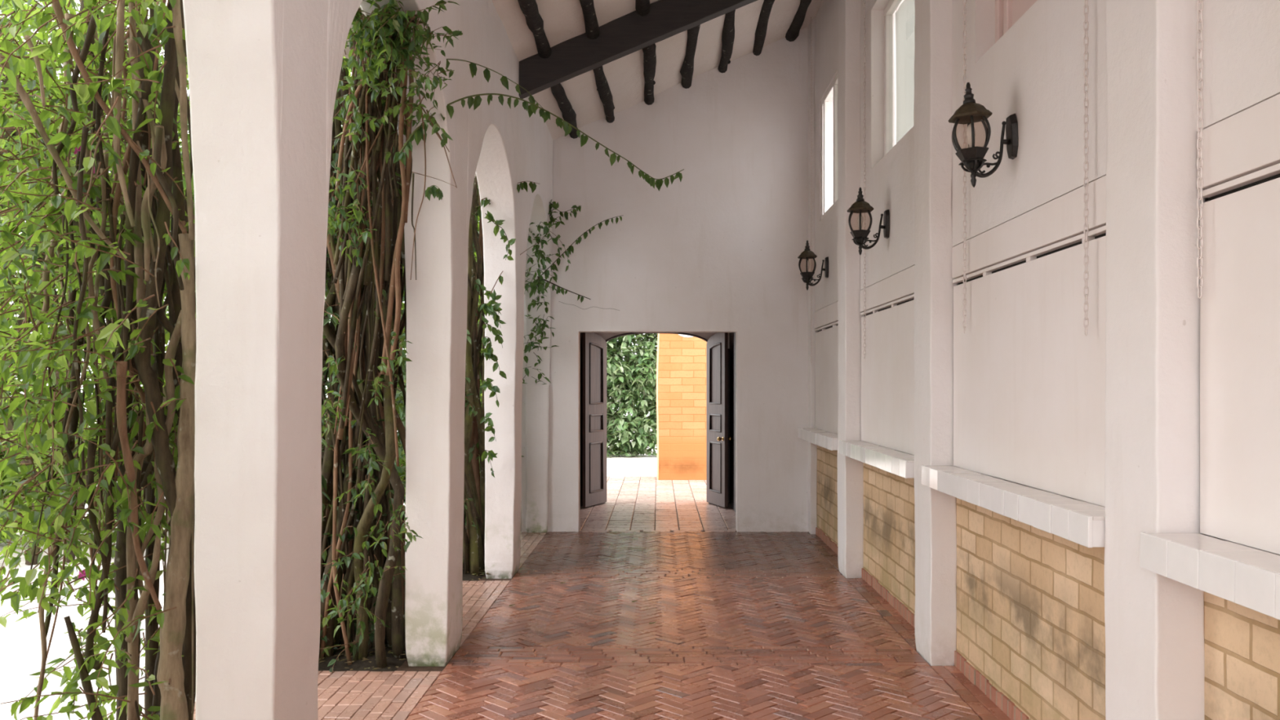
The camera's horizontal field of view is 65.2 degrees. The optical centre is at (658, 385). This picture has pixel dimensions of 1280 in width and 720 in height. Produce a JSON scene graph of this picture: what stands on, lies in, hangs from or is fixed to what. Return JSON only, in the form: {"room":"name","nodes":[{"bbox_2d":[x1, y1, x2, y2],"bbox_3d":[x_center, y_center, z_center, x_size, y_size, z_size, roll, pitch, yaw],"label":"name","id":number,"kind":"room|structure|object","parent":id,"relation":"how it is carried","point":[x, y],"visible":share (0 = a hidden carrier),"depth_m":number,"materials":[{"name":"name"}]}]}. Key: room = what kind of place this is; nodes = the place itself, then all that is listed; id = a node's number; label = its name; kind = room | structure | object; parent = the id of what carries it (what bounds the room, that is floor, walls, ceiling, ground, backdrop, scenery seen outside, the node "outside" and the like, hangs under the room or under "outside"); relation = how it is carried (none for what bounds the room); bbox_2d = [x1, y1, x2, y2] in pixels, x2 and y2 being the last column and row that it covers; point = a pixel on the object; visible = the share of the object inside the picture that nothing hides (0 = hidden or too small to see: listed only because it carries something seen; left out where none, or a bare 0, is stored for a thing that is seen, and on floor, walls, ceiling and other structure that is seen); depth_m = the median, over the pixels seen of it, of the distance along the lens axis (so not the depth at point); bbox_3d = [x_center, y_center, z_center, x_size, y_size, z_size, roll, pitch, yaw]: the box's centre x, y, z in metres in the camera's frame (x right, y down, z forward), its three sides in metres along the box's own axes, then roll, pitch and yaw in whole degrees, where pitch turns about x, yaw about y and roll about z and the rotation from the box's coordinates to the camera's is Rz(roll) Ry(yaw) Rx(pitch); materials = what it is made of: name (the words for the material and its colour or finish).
{"room":"covered arcade walkway","nodes":[
{"label":"covered arcade walkway","id":0,"kind":"room"},
{"bbox_2d":[182,0,553,385],"bbox_3d":[-1.301,-1.400,3.127,0.307,2.800,15.595,0,0,0],"label":"wall","id":1,"kind":"structure","parent":0,"point":[264,76],"depth_m":3.42,"materials":[{"name":"paint"}]},
{"bbox_2d":[343,0,822,176],"bbox_3d":[0.065,-3.286,3.228,4.370,2.135,16.004,0,0,0],"label":"ceiling","id":2,"kind":"structure","parent":0,"point":[563,20],"depth_m":9.71,"materials":[{"name":"paint"}]},
{"bbox_2d":[517,0,577,138],"bbox_3d":[-0.928,-2.754,6.094,0.197,0.175,9.795,0,0,0],"label":"pole","id":3,"kind":"object","parent":2,"relation":"attached to","point":[529,8],"visible":0.78,"depth_m":8.03,"materials":[{"name":"brown wood"}]},
{"bbox_2d":[579,0,614,123],"bbox_3d":[-0.541,-2.929,6.094,0.204,0.152,9.793,0,0,0],"label":"pole","id":4,"kind":"object","parent":2,"relation":"attached to","point":[592,28],"visible":0.84,"depth_m":9.28,"materials":[{"name":"brown wood"}]},
{"bbox_2d":[518,0,757,98],"bbox_3d":[0.250,-3.138,8.335,2.900,1.514,0.133,0,0,0],"label":"roof beam","id":5,"kind":"structure","parent":2,"relation":"attached to","point":[628,33],"depth_m":8.27,"materials":[{"name":"brown wood"}]},
{"bbox_2d":[635,0,656,105],"bbox_3d":[-0.109,-3.118,6.096,0.174,0.148,9.792,0,0,0],"label":"pole","id":6,"kind":"object","parent":2,"relation":"attached to","point":[642,7],"visible":0.8,"depth_m":9.54,"materials":[{"name":"brown wood"}]},
{"bbox_2d":[680,24,700,88],"bbox_3d":[0.319,-3.308,6.094,0.194,0.164,9.792,0,0,0],"label":"pole","id":7,"kind":"object","parent":2,"relation":"attached to","point":[686,70],"visible":0.66,"depth_m":10.02,"materials":[{"name":"brown wood"}]},
{"bbox_2d":[717,9,735,73],"bbox_3d":[0.697,-3.479,6.094,0.192,0.149,9.793,0,0,0],"label":"pole","id":8,"kind":"object","parent":2,"relation":"attached to","point":[728,30],"visible":0.91,"depth_m":9.94,"materials":[{"name":"brown wood"}]},
{"bbox_2d":[752,0,774,55],"bbox_3d":[1.069,-3.643,6.095,0.192,0.162,9.792,0,0,0],"label":"pole","id":9,"kind":"object","parent":2,"relation":"attached to","point":[762,26],"visible":0.95,"depth_m":10.06,"materials":[{"name":"brown wood"}]},
{"bbox_2d":[785,0,811,41],"bbox_3d":[1.450,-3.816,6.086,0.173,0.160,9.810,0,0,0],"label":"pole","id":10,"kind":"object","parent":2,"relation":"attached to","point":[793,33],"visible":0.95,"depth_m":10.38,"materials":[{"name":"brown wood"}]},
{"bbox_2d":[810,16,812,364],"bbox_3d":[1.621,-2.076,10.620,0.016,3.732,0.018,0,0,-42],"label":"hanging chain","id":11,"kind":"object","parent":2,"relation":"hanging from","point":[811,16],"visible":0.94,"depth_m":10.62,"materials":[{"name":"beige"}]},
{"bbox_2d":[863,0,866,359],"bbox_3d":[1.654,-2.078,8.030,0.016,3.732,0.018,0,0,-42],"label":"hanging chain","id":12,"kind":"object","parent":2,"relation":"hanging from","point":[864,0],"visible":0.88,"depth_m":8.03,"materials":[{"name":"beige metal"}]},
{"bbox_2d":[962,0,966,333],"bbox_3d":[1.646,-2.113,5.380,0.016,3.672,0.018,0,0,-42],"label":"hanging chain","id":13,"kind":"object","parent":2,"relation":"hanging from","point":[964,3],"visible":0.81,"depth_m":5.38,"materials":[{"name":"beige metal"}]},
{"bbox_2d":[1083,0,1088,336],"bbox_3d":[1.641,-2.071,3.840,0.016,3.762,0.018,0,0,-42],"label":"hanging chain","id":14,"kind":"object","parent":2,"relation":"hanging from","point":[1085,5],"visible":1,"depth_m":3.84,"materials":[{"name":"beige metal"}]},
{"bbox_2d":[1196,0,1203,298],"bbox_3d":[1.648,-2.099,3.045,0.016,3.672,0.018,0,0,-42],"label":"hanging chain","id":15,"kind":"object","parent":2,"relation":"hanging from","point":[1200,148],"visible":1,"depth_m":3.04,"materials":[{"name":"beige"}]},
{"bbox_2d":[465,475,736,532],"bbox_3d":[-0.100,1.608,14.267,5.400,0.024,6.674,0,0,0],"label":"floor","id":16,"kind":"structure","parent":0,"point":[633,503],"depth_m":12.93,"materials":[{"name":"tile"}]},
{"bbox_2d":[656,333,706,480],"bbox_3d":[1.280,-0.480,17.120,2.641,4.200,0.460,0,0,0],"label":"brick wall","id":17,"kind":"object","parent":16,"relation":"on","point":[681,362],"visible":0.32,"depth_m":16.90,"materials":[{"name":"orange brick"}]},
{"bbox_2d":[193,531,1011,719],"bbox_3d":[-0.305,1.623,3.128,4.110,0.054,15.604,0,0,0],"label":"floor","id":18,"kind":"structure","parent":0,"point":[748,625],"depth_m":6.08,"materials":[{"name":"ceramic"}]},
{"bbox_2d":[195,385,322,719],"bbox_3d":[-1.320,0.805,3.332,0.263,1.610,0.438,0,0,0],"label":"pillar","id":19,"kind":"structure","parent":18,"relation":"on","point":[258,490],"depth_m":3.12,"materials":[{"name":"paint"}]},
{"bbox_2d":[319,636,407,671],"bbox_3d":[-1.776,1.588,6.035,0.747,0.063,0.951,0,0,0],"label":"soil bed","id":20,"kind":"object","parent":18,"relation":"on","point":[368,664],"visible":0.28,"depth_m":5.73,"materials":[{"name":"brown soil"}]},
{"bbox_2d":[140,0,684,671],"bbox_3d":[-1.683,-0.288,6.188,2.850,4.441,2.397,0,0,34],"label":"climbing vine","id":21,"kind":"object","parent":20,"relation":"in","point":[363,547],"visible":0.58,"depth_m":5.61,"materials":[{"name":"green plant"}]},
{"bbox_2d":[405,385,464,666],"bbox_3d":[-1.321,0.805,5.930,0.264,1.610,0.437,0,0,0],"label":"pillar","id":22,"kind":"structure","parent":18,"relation":"on","point":[434,414],"depth_m":5.71,"materials":[{"name":"paint"}]},
{"bbox_2d":[462,565,490,581],"bbox_3d":[-1.769,1.587,8.629,0.762,0.065,0.956,0,0,0],"label":"soil bed","id":23,"kind":"object","parent":18,"relation":"on","point":[468,576],"visible":0.18,"depth_m":8.33,"materials":[{"name":"brown soil"}]},
{"bbox_2d":[337,175,540,576],"bbox_3d":[-1.967,-0.111,8.885,1.961,4.046,1.947,0,0,0],"label":"climbing vine","id":24,"kind":"object","parent":23,"relation":"in","point":[473,556],"visible":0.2,"depth_m":8.42,"materials":[{"name":"green plant"}]},
{"bbox_2d":[484,385,522,578],"bbox_3d":[-1.319,0.805,8.526,0.269,1.610,0.438,0,0,0],"label":"pillar","id":25,"kind":"structure","parent":18,"relation":"on","point":[502,491],"depth_m":8.31,"materials":[{"name":"paint"}]},
{"bbox_2d":[524,385,549,533],"bbox_3d":[-1.322,0.805,10.915,0.264,1.610,0.096,0,0,0],"label":"pillar","id":26,"kind":"structure","parent":18,"relation":"on","point":[537,397],"depth_m":10.87,"materials":[{"name":"paint"}]},
{"bbox_2d":[580,332,735,511],"bbox_3d":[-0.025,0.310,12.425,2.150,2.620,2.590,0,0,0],"label":"door frame","id":27,"kind":"structure","parent":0,"point":[732,335],"depth_m":13.05,"materials":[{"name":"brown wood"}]},
{"bbox_2d":[582,332,606,507],"bbox_3d":[-0.847,0.441,13.275,0.067,2.282,0.660,0,0,22],"label":"door","id":28,"kind":"structure","parent":27,"relation":"in","point":[593,345],"depth_m":13.23,"materials":[{"name":"brown wood"}]},
{"bbox_2d":[605,332,707,342],"bbox_3d":[-0.026,0.433,13.608,1.459,2.334,0.027,0,0,0],"label":"door frame","id":29,"kind":"structure","parent":27,"relation":"attached to","point":[630,333],"depth_m":13.60,"materials":[{"name":"brown wood"}]},
{"bbox_2d":[706,332,732,507],"bbox_3d":[0.741,0.441,13.254,0.209,2.282,0.660,0,0,-26],"label":"door","id":30,"kind":"structure","parent":27,"relation":"in","point":[717,346],"depth_m":13.22,"materials":[{"name":"brown wood"}]},
{"bbox_2d":[521,26,817,532],"bbox_3d":[0.150,-1.236,11.040,3.300,5.713,0.220,0,0,0],"label":"wall","id":31,"kind":"structure","parent":0,"point":[716,249],"depth_m":10.93,"materials":[{"name":"white paint"}]},
{"bbox_2d":[814,0,1279,719],"bbox_3d":[1.813,-1.275,3.153,0.273,5.810,15.654,0,0,0],"label":"wall","id":32,"kind":"structure","parent":0,"point":[1033,72],"depth_m":4.63,"materials":[{"name":"white paint"}]},
{"bbox_2d":[807,18,817,533],"bbox_3d":[1.669,-1.179,10.844,0.083,5.578,0.194,0,0,0],"label":"pilaster","id":33,"kind":"object","parent":32,"relation":"attached to","point":[812,448],"visible":0.76,"depth_m":10.75,"materials":[{"name":"white paint"}]},
{"bbox_2d":[797,240,828,289],"bbox_3d":[1.529,-1.188,9.900,0.296,0.496,0.204,0,0,0],"label":"wall lantern","id":34,"kind":"object","parent":32,"relation":"attached to","point":[807,254],"visible":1,"depth_m":9.87,"materials":[{"name":"black metal"}]},
{"bbox_2d":[798,427,837,450],"bbox_3d":[1.601,0.511,9.708,0.211,0.109,2.064,0,0,0],"label":"tiled ledge","id":35,"kind":"object","parent":32,"relation":"attached to","point":[828,440],"visible":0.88,"depth_m":9.48,"materials":[{"name":"white tile"}]},
{"bbox_2d":[814,301,838,434],"bbox_3d":[1.704,-0.167,9.707,0.066,1.250,2.063,0,0,0],"label":"hatch","id":36,"kind":"object","parent":32,"relation":"attached to","point":[825,318],"visible":0.63,"depth_m":9.99,"materials":[{"name":"white paint"}]},
{"bbox_2d":[821,73,837,219],"bbox_3d":[1.740,-2.333,9.716,0.096,1.255,1.409,0,0,0],"label":"window","id":37,"kind":"structure","parent":32,"relation":"in","point":[832,91],"depth_m":10.23,"materials":[{"name":"white glass"}]},
{"bbox_2d":[837,0,863,578],"bbox_3d":[1.628,-1.161,8.491,0.163,5.543,0.370,0,0,0],"label":"pilaster","id":38,"kind":"object","parent":32,"relation":"attached to","point":[850,470],"visible":0.9,"depth_m":8.31,"materials":[{"name":"white paint"}]},
{"bbox_2d":[846,187,889,255],"bbox_3d":[1.529,-1.198,7.300,0.296,0.496,0.204,0,0,0],"label":"wall lantern","id":39,"kind":"object","parent":32,"relation":"attached to","point":[860,206],"visible":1,"depth_m":7.27,"materials":[{"name":"black metal"}]},
{"bbox_2d":[839,440,914,478],"bbox_3d":[1.601,0.511,7.194,0.210,0.109,2.230,0,0,0],"label":"tiled ledge","id":40,"kind":"object","parent":32,"relation":"attached to","point":[901,464],"visible":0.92,"depth_m":6.87,"materials":[{"name":"white tile"}]},
{"bbox_2d":[860,265,915,454],"bbox_3d":[1.704,-0.167,7.189,0.066,1.250,2.221,0,0,0],"label":"roller blind","id":41,"kind":"object","parent":32,"relation":"attached to","point":[888,366],"visible":0.63,"depth_m":7.27,"materials":[{"name":"white paint"}]},
{"bbox_2d":[884,0,915,155],"bbox_3d":[1.825,-2.333,7.152,0.096,1.255,1.477,0,0,0],"label":"window","id":42,"kind":"structure","parent":32,"relation":"in","point":[904,15],"depth_m":7.69,"materials":[{"name":"white glass"}]},
{"bbox_2d":[815,527,1030,719],"bbox_3d":[1.703,1.562,5.815,0.034,0.097,9.870,0,0,0],"label":"baseboard","id":43,"kind":"structure","parent":32,"relation":"attached to","point":[999,699],"depth_m":5.54,"materials":[{"name":"red brick"}]},
{"bbox_2d":[914,0,956,666],"bbox_3d":[1.629,-1.161,5.893,0.162,5.543,0.369,0,0,0],"label":"pilaster","id":44,"kind":"object","parent":32,"relation":"attached to","point":[935,511],"visible":0.94,"depth_m":5.71,"materials":[{"name":"white paint"}]},
{"bbox_2d":[948,82,1018,187],"bbox_3d":[1.530,-1.180,4.711,0.306,0.495,0.204,0,0,-1],"label":"wall lantern","id":45,"kind":"object","parent":32,"relation":"attached to","point":[971,112],"visible":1,"depth_m":4.68,"materials":[{"name":"black metal"}]},
{"bbox_2d":[921,465,1106,547],"bbox_3d":[1.601,0.511,4.597,0.211,0.109,2.230,0,0,0],"label":"tiled ledge","id":46,"kind":"object","parent":32,"relation":"attached to","point":[1082,522],"visible":0.95,"depth_m":4.17,"materials":[{"name":"white tile"}]},
{"bbox_2d":[995,0,1037,43],"bbox_3d":[1.807,-2.333,4.556,0.060,1.255,1.477,0,0,0],"label":"window","id":47,"kind":"structure","parent":32,"relation":"in","point":[1007,12],"depth_m":5.11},
{"bbox_2d":[951,175,1106,506],"bbox_3d":[1.704,-0.167,4.591,0.066,1.250,2.221,0,0,0],"label":"roller blind","id":48,"kind":"object","parent":32,"relation":"attached to","point":[1030,387],"visible":0.77,"depth_m":4.44,"materials":[{"name":"white fabric"}]},
{"bbox_2d":[1104,0,1204,719],"bbox_3d":[1.628,-1.161,3.297,0.163,5.543,0.369,0,0,0],"label":"pilaster","id":49,"kind":"object","parent":32,"relation":"attached to","point":[1154,623],"visible":0.88,"depth_m":3.15,"materials":[{"name":"white paint"}]},
{"bbox_2d":[1139,532,1279,620],"bbox_3d":[1.601,0.511,2.000,0.211,0.109,2.230,0,0,0],"label":"tiled ledge","id":50,"kind":"object","parent":32,"relation":"attached to","point":[1246,576],"visible":1,"depth_m":2.72,"materials":[{"name":"white tile"}]},
{"bbox_2d":[1198,93,1279,554],"bbox_3d":[1.704,-0.167,1.994,0.066,1.250,2.221,0,0,0],"label":"roller blind","id":51,"kind":"object","parent":32,"relation":"attached to","point":[1240,309],"visible":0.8,"depth_m":2.88,"materials":[{"name":"white fabric"}]},
{"label":"outside","id":52,"kind":"structure","parent":0,"visible":0},
{"bbox_2d":[0,415,657,719],"bbox_3d":[-7.500,1.630,20.000,75.000,0.001,70.000,0,0,0],"label":"ground","id":53,"kind":"structure","parent":52,"point":[20,647],"depth_m":6.37,"materials":[{"name":"white"}]},
{"bbox_2d":[0,0,195,719],"bbox_3d":[-2.116,-0.060,3.630,1.157,3.606,2.252,0,0,-32],"label":"climbing vine","id":54,"kind":"object","parent":53,"relation":"on","point":[135,452],"visible":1,"depth_m":3.26,"materials":[{"name":"green plant"}]},
{"bbox_2d":[0,0,343,564],"bbox_3d":[-4.879,-1.357,8.833,4.559,5.992,2.261,0,0,-28],"label":"tree","id":55,"kind":"object","parent":53,"relation":"on","point":[10,423],"visible":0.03,"depth_m":8.91,"materials":[{"name":"green plant"}]},
{"bbox_2d":[0,20,521,551],"bbox_3d":[-5.481,-1.287,11.204,8.868,6.356,2.544,0,0,-34],"label":"hedge","id":56,"kind":"object","parent":53,"relation":"on","point":[11,324],"visible":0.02,"depth_m":10.41,"materials":[{"name":"green plant"}]},
{"bbox_2d":[395,177,622,533],"bbox_3d":[-1.615,-0.279,10.850,2.368,4.051,1.754,0,0,0],"label":"climbing vine","id":57,"kind":"object","parent":53,"relation":"on","point":[540,282],"visible":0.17,"depth_m":10.56,"materials":[{"name":"green plant"}]},
{"bbox_2d":[478,283,657,457],"bbox_3d":[-0.852,-0.876,22.966,7.954,5.392,2.065,0,0,-3],"label":"ivy hedge","id":58,"kind":"object","parent":53,"relation":"on","point":[631,415],"visible":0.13,"depth_m":22.61,"materials":[{"name":"green plant"}]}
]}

